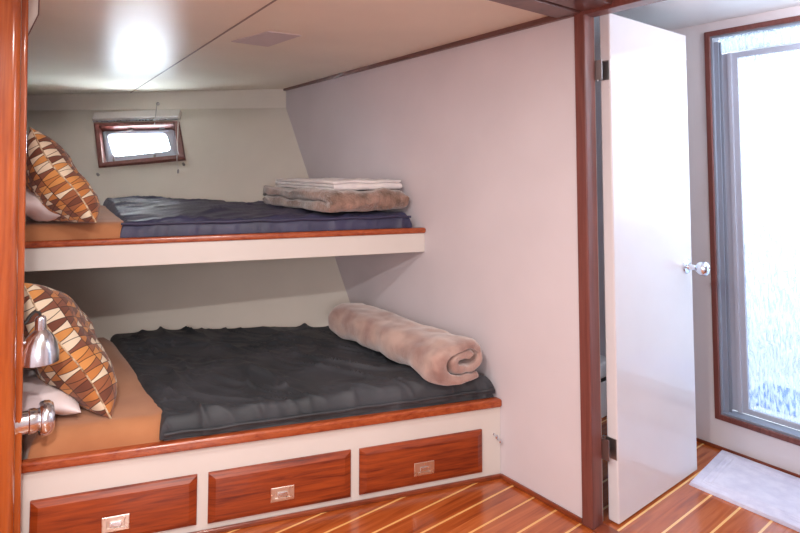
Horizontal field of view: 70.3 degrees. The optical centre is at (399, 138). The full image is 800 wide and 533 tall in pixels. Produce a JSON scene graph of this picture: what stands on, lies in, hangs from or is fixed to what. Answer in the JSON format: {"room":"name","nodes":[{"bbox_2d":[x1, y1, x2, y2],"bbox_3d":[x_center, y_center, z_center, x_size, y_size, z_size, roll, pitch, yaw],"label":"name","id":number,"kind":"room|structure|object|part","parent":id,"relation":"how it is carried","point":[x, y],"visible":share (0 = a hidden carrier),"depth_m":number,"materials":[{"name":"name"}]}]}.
{"room":"boat cabin","nodes":[
{"label":"boat cabin","id":0,"kind":"room"},
{"bbox_2d":[24,108,349,340],"bbox_3d":[-1.908,0.542,3.761,3.544,1.612,1.427,0,-3,5],"label":"wall","id":1,"kind":"structure","parent":0,"point":[231,154],"depth_m":3.68,"materials":[{"name":"paint"}]},
{"bbox_2d":[94,121,185,167],"bbox_3d":[-1.966,0.058,4.277,0.805,0.392,0.307,0,-3,2],"label":"window","id":2,"kind":"structure","parent":1,"relation":"in","point":[104,132],"depth_m":4.30,"materials":[{"name":"brown wood"}]},
{"bbox_2d":[92,110,181,172],"bbox_3d":[-1.946,0.021,4.360,0.864,0.492,0.283,-1,-3,20],"label":"roller blind","id":3,"kind":"object","parent":2,"relation":"attached to","point":[146,115],"visible":1,"depth_m":4.38,"materials":[{"name":"white fabric"}]},
{"bbox_3d":[-2.035,-0.139,4.374,0.670,0.028,0.012,0,-3,2],"label":"rail","id":4,"kind":"part","parent":3,"relation":"part of","materials":[{"name":"silver metal"}]},
{"bbox_3d":[-1.651,0.023,4.217,0.014,0.417,0.285,1,-3,-23],"label":"cord","id":5,"kind":"part","parent":3,"relation":"part of","materials":[{"name":"white plastic"}]},
{"bbox_3d":[-1.974,0.079,4.299,0.667,0.299,0.214,0,-3,2],"label":"hatch frame","id":6,"kind":"part","parent":2,"relation":"part of","materials":[{"name":"grey metal"}]},
{"bbox_2d":[27,89,285,109],"bbox_3d":[-2.239,-0.306,4.545,2.793,0.172,0.071,0,-3,5],"label":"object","id":7,"kind":"structure","parent":1,"relation":"attached to","point":[261,98],"depth_m":4.47,"materials":[{"name":"paint"}]},
{"bbox_2d":[27,0,546,94],"bbox_3d":[-1.110,-0.551,2.021,3.308,0.161,7.900,2,-4,-38],"label":"ceiling","id":8,"kind":"structure","parent":0,"point":[75,46],"depth_m":2.76,"materials":[{"name":"white paint"}]},
{"bbox_2d":[130,0,276,92],"bbox_3d":[-1.214,-0.453,3.206,0.008,0.058,3.604,2,-4,-35],"label":"trim","id":9,"kind":"structure","parent":8,"relation":"attached to","point":[273,1],"depth_m":2.76,"materials":[{"name":"white"}]},
{"bbox_2d":[231,31,300,46],"bbox_3d":[-0.656,-0.486,2.768,0.223,0.010,0.311,2,-4,-38],"label":"vent","id":10,"kind":"object","parent":8,"relation":"attached to","point":[268,38],"depth_m":2.76,"materials":[{"name":"paint"}]},
{"bbox_2d":[286,17,581,517],"bbox_3d":[0.850,0.414,2.172,0.045,2.200,5.800,2,-4,-38],"label":"wall","id":11,"kind":"structure","parent":0,"point":[479,137],"depth_m":2.67,"materials":[{"name":"paint"}]},
{"bbox_2d":[25,227,425,271],"bbox_3d":[-1.310,0.563,3.426,1.799,0.130,2.408,2,-4,-38],"label":"bunk","id":12,"kind":"object","parent":11,"relation":"attached to","point":[43,255],"visible":0.56,"depth_m":2.70,"materials":[{"name":"white wood"}]},
{"bbox_2d":[25,205,123,240],"bbox_3d":[-1.373,0.464,3.459,1.695,0.072,2.357,2,-4,-38],"label":"mattress","id":13,"kind":"object","parent":12,"relation":"on","point":[108,225],"visible":0.09,"depth_m":2.56,"materials":[{"name":"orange fabric"}]},
{"bbox_2d":[25,186,59,221],"bbox_3d":[-1.689,0.293,2.629,0.220,0.171,0.522,2,-4,-31],"label":"pillow","id":14,"kind":"object","parent":13,"relation":"on","point":[35,210],"visible":0.24,"depth_m":2.45,"materials":[{"name":"white fabric"}]},
{"bbox_2d":[26,127,99,222],"bbox_3d":[-1.551,0.171,2.577,0.302,0.417,0.559,2,-4,-38],"label":"pillow","id":15,"kind":"object","parent":13,"relation":"on","point":[52,176],"visible":0.86,"depth_m":2.42,"materials":[{"name":"fabric"}]},
{"bbox_2d":[103,196,411,237],"bbox_3d":[-1.069,0.431,3.406,1.330,0.130,1.987,2,-4,-38],"label":"quilt","id":16,"kind":"object","parent":13,"relation":"on","point":[142,216],"visible":0.8,"depth_m":2.91,"materials":[{"name":"blue fabric"}]},
{"bbox_2d":[263,185,408,212],"bbox_3d":[-0.408,0.338,3.320,0.507,0.129,0.926,2,-4,-35],"label":"folded blanket","id":17,"kind":"object","parent":16,"relation":"on","point":[313,199],"visible":0.89,"depth_m":3.01,"materials":[{"name":"beige fabric"}]},
{"bbox_2d":[275,178,401,189],"bbox_3d":[-0.388,0.265,3.359,0.434,0.056,0.799,2,-4,-34],"label":"folded towel","id":18,"kind":"object","parent":17,"relation":"on","point":[320,183],"visible":0.95,"depth_m":3.09,"materials":[{"name":"white fabric"}]},
{"bbox_3d":[-0.778,0.478,2.750,1.920,0.030,0.043,1,-3,-18],"label":"edge trim","id":19,"kind":"part","parent":12,"relation":"part of","materials":[{"name":"brown wood"}]},
{"bbox_2d":[283,15,573,90],"bbox_3d":[-0.089,-0.448,3.361,0.022,0.058,2.604,2,-4,-38],"label":"trim","id":20,"kind":"structure","parent":11,"relation":"attached to","point":[545,20],"depth_m":2.90,"materials":[{"name":"brown wood"}]},
{"bbox_2d":[501,474,581,523],"bbox_3d":[0.588,1.518,2.403,0.012,0.020,0.423,2,-4,-38],"label":"baseboard","id":21,"kind":"structure","parent":11,"relation":"attached to","point":[557,507],"depth_m":2.38,"materials":[{"name":"brown wood"}]},
{"bbox_2d":[489,0,611,17],"bbox_3d":[-0.544,-0.575,1.290,3.297,0.027,0.252,2,-4,-38],"label":"trim","id":22,"kind":"structure","parent":11,"relation":"attached to","point":[552,8],"depth_m":2.21,"materials":[{"name":"brown wood"}]},
{"bbox_2d":[594,42,602,502],"bbox_3d":[1.032,0.482,2.009,0.015,2.048,0.824,2,-4,-38],"label":"trim","id":23,"kind":"structure","parent":11,"relation":"attached to","point":[594,42],"depth_m":2.31,"materials":[{"name":"brown wood"}]},
{"bbox_2d":[574,0,664,529],"bbox_3d":[1.012,0.477,1.963,0.074,2.052,0.876,2,-4,-38],"label":"door frame","id":24,"kind":"structure","parent":11,"relation":"attached to","point":[588,284],"depth_m":2.26,"materials":[{"name":"brown wood"}]},
{"bbox_2d":[595,13,710,523],"bbox_3d":[1.089,0.509,2.485,0.695,2.033,0.251,2,-4,-38],"label":"door","id":25,"kind":"structure","parent":24,"relation":"attached to","point":[649,446],"depth_m":2.42,"materials":[{"name":"paint"}]},
{"bbox_3d":[1.360,0.593,2.598,0.068,0.068,0.102,2,-4,-38],"label":"knob","id":26,"kind":"part","parent":25,"relation":"part of","materials":[{"name":"silver metal"}]},
{"bbox_2d":[220,416,799,532],"bbox_3d":[0.331,1.525,1.770,5.400,0.060,5.900,2,-4,-38],"label":"floor","id":27,"kind":"structure","parent":0,"point":[496,505],"depth_m":2.29,"materials":[{"name":"brown wood"}]},
{"bbox_2d":[0,0,28,532],"bbox_3d":[-1.401,0.484,1.891,0.285,2.032,0.140,2,-4,-38],"label":"trim","id":28,"kind":"structure","parent":27,"relation":"on","point":[14,14],"depth_m":1.90,"materials":[{"name":"brown wood"}]},
{"bbox_2d":[15,400,54,436],"bbox_3d":[-1.282,0.988,1.989,0.116,0.120,0.120,2,-4,-38],"label":"door knob","id":29,"kind":"object","parent":28,"relation":"attached to","point":[41,419],"visible":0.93,"depth_m":1.97,"materials":[{"name":"silver metal"}]},
{"bbox_2d":[22,310,59,367],"bbox_3d":[-1.277,0.698,2.009,0.131,0.182,0.124,2,-4,-38],"label":"reading lamp","id":30,"kind":"object","parent":28,"relation":"attached to","point":[41,348],"visible":0.95,"depth_m":1.98,"materials":[{"name":"silver metal"}]},
{"bbox_2d":[21,397,501,532],"bbox_3d":[-0.884,1.367,2.841,2.398,0.368,1.394,1,-3,-18],"label":"bed base","id":31,"kind":"object","parent":27,"relation":"on","point":[185,485],"visible":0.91,"depth_m":2.23,"materials":[{"name":"white wood"}]},
{"bbox_2d":[22,337,162,458],"bbox_3d":[-0.918,1.153,2.901,2.307,0.095,1.415,1,-3,-19],"label":"mattress","id":32,"kind":"object","parent":31,"relation":"on","point":[136,418],"visible":0.09,"depth_m":2.15,"materials":[{"name":"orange fabric"}]},
{"bbox_2d":[23,369,80,414],"bbox_3d":[-1.443,1.017,2.301,0.247,0.130,0.520,2,-4,-31],"label":"pillow","id":33,"kind":"object","parent":32,"relation":"on","point":[35,390],"visible":0.33,"depth_m":2.15,"materials":[{"name":"white fabric"}]},
{"bbox_2d":[24,283,116,418],"bbox_3d":[-1.397,0.826,2.379,0.387,0.546,0.628,2,-3,-27],"label":"pillow","id":34,"kind":"object","parent":32,"relation":"on","point":[84,371],"visible":0.81,"depth_m":2.19,"materials":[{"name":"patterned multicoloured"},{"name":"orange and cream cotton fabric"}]},
{"bbox_2d":[110,323,494,440],"bbox_3d":[-0.661,1.135,2.916,1.334,0.129,1.866,2,-4,-38],"label":"quilt","id":35,"kind":"object","parent":32,"relation":"on","point":[203,382],"visible":0.78,"depth_m":2.56,"materials":[{"name":"grey fabric"}]},
{"bbox_2d":[328,303,481,385],"bbox_3d":[-0.021,1.014,2.896,0.307,0.190,0.985,2,-4,-38],"label":"rolled blanket","id":36,"kind":"object","parent":35,"relation":"on","point":[439,356],"visible":1,"depth_m":2.68,"materials":[{"name":"fabric"}]},
{"bbox_3d":[-1.036,1.373,2.074,0.553,0.184,0.024,1,-3,-18],"label":"drawer","id":37,"kind":"part","parent":31,"relation":"part of","materials":[{"name":"brown wood"}]},
{"bbox_3d":[-1.032,1.398,2.061,0.091,0.054,0.004,1,-3,-18],"label":"latch plate","id":38,"kind":"part","parent":31,"relation":"part of","materials":[{"name":"silver metal"}]},
{"bbox_3d":[-0.444,1.181,2.298,1.903,0.055,0.040,1,-3,-18],"label":"edge trim","id":39,"kind":"part","parent":31,"relation":"part of","materials":[{"name":"brown wood"}]},
{"bbox_3d":[-0.469,1.385,2.263,0.561,0.188,0.024,1,-3,-18],"label":"drawer","id":40,"kind":"part","parent":31,"relation":"part of","materials":[{"name":"brown wood"}]},
{"bbox_3d":[-0.465,1.408,2.249,0.091,0.054,0.004,1,-3,-18],"label":"latch plate","id":41,"kind":"part","parent":31,"relation":"part of","materials":[{"name":"silver metal"}]},
{"bbox_2d":[189,473,500,532],"bbox_3d":[-0.438,1.512,2.273,1.896,0.018,0.013,1,-3,-18],"label":"baseboard","id":42,"kind":"structure","parent":31,"relation":"attached to","point":[495,476],"depth_m":2.34,"materials":[{"name":"brown wood"}]},
{"bbox_3d":[0.100,1.396,2.453,0.566,0.185,0.024,1,-3,-18],"label":"drawer","id":43,"kind":"part","parent":31,"relation":"part of","materials":[{"name":"brown wood"}]},
{"bbox_3d":[0.104,1.418,2.439,0.091,0.054,0.004,1,-3,-18],"label":"latch plate","id":44,"kind":"part","parent":31,"relation":"part of","materials":[{"name":"silver metal"}]},
{"bbox_2d":[600,355,606,417],"bbox_3d":[1.115,1.421,3.295,0.176,0.304,0.210,2,-4,-38],"label":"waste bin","id":45,"kind":"object","parent":27,"relation":"on","point":[602,358],"visible":0.05,"depth_m":3.19,"materials":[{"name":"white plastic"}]},
{"bbox_3d":[1.115,1.316,3.300,0.176,0.093,0.210,2,-4,-38],"label":"lid","id":46,"kind":"part","parent":45,"relation":"part of","materials":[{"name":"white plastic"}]},
{"bbox_2d":[593,523,620,532],"bbox_3d":[1.014,1.500,1.908,0.072,0.004,0.781,2,-4,-38],"label":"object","id":47,"kind":"structure","parent":27,"relation":"on","point":[603,528],"depth_m":2.20,"materials":[{"name":"brown wood"}]},
{"bbox_2d":[689,450,799,531],"bbox_3d":[1.680,1.514,2.346,0.427,0.020,0.840,2,-4,-38],"label":"bath mat","id":48,"kind":"object","parent":27,"relation":"on","point":[770,493],"visible":1,"depth_m":2.47,"materials":[{"name":"white fabric"}]},
{"bbox_2d":[594,0,799,49],"bbox_3d":[2.134,-0.651,2.282,2.072,0.040,4.300,2,-4,-38],"label":"ceiling","id":49,"kind":"structure","parent":0,"point":[669,15],"depth_m":2.76,"materials":[{"name":"white paint"}]},
{"bbox_2d":[595,6,799,474],"bbox_3d":[2.537,0.449,2.541,1.047,2.170,4.300,2,-4,-38],"label":"wall","id":50,"kind":"structure","parent":0,"point":[782,454],"depth_m":3.04,"materials":[{"name":"paint"}]},
{"bbox_2d":[696,437,799,477],"bbox_3d":[1.936,1.519,2.395,0.010,0.016,3.500,2,-4,-38],"label":"baseboard","id":51,"kind":"structure","parent":50,"relation":"attached to","point":[697,439],"depth_m":2.73,"materials":[{"name":"brown wood"}]},
{"bbox_2d":[704,15,799,445],"bbox_3d":[1.960,0.406,2.499,0.113,1.956,1.102,2,-4,-38],"label":"shower door","id":52,"kind":"structure","parent":50,"relation":"in","point":[724,118],"depth_m":2.84,"materials":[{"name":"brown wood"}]},
{"bbox_3d":[1.962,-0.498,2.535,0.006,0.080,1.002,2,-4,-38],"label":"head panel","id":53,"kind":"part","parent":52,"relation":"part of","materials":[{"name":"clear glass"}]},
{"bbox_3d":[2.003,0.447,2.510,0.006,1.770,0.910,2,-4,-38],"label":"glass pane","id":54,"kind":"part","parent":52,"relation":"part of","materials":[{"name":"clear glass"}]},
{"bbox_2d":[734,373,799,430],"bbox_3d":[2.453,1.472,2.587,0.977,0.130,1.680,2,-4,-38],"label":"floor","id":55,"kind":"structure","parent":0,"point":[766,410],"depth_m":3.29,"materials":[{"name":"white"}]},
{"bbox_2d":[750,382,799,416],"bbox_3d":[2.283,1.415,2.869,0.380,0.012,0.910,2,-4,-38],"label":"mat","id":56,"kind":"object","parent":55,"relation":"on","point":[785,391],"visible":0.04,"depth_m":3.12,"materials":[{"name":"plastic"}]},
{"bbox_3d":[-2.961,0.530,2.858,1.495,2.040,3.310,2,-4,-38],"label":"wall","id":57,"kind":"structure","parent":0,"visible":0},
{"bbox_2d":[28,0,39,35],"bbox_3d":[-1.406,-0.441,2.142,0.059,0.156,0.175,2,-4,-38],"label":"trim","id":58,"kind":"structure","parent":57,"relation":"attached to","point":[34,5],"depth_m":2.08,"materials":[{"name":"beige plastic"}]}
]}

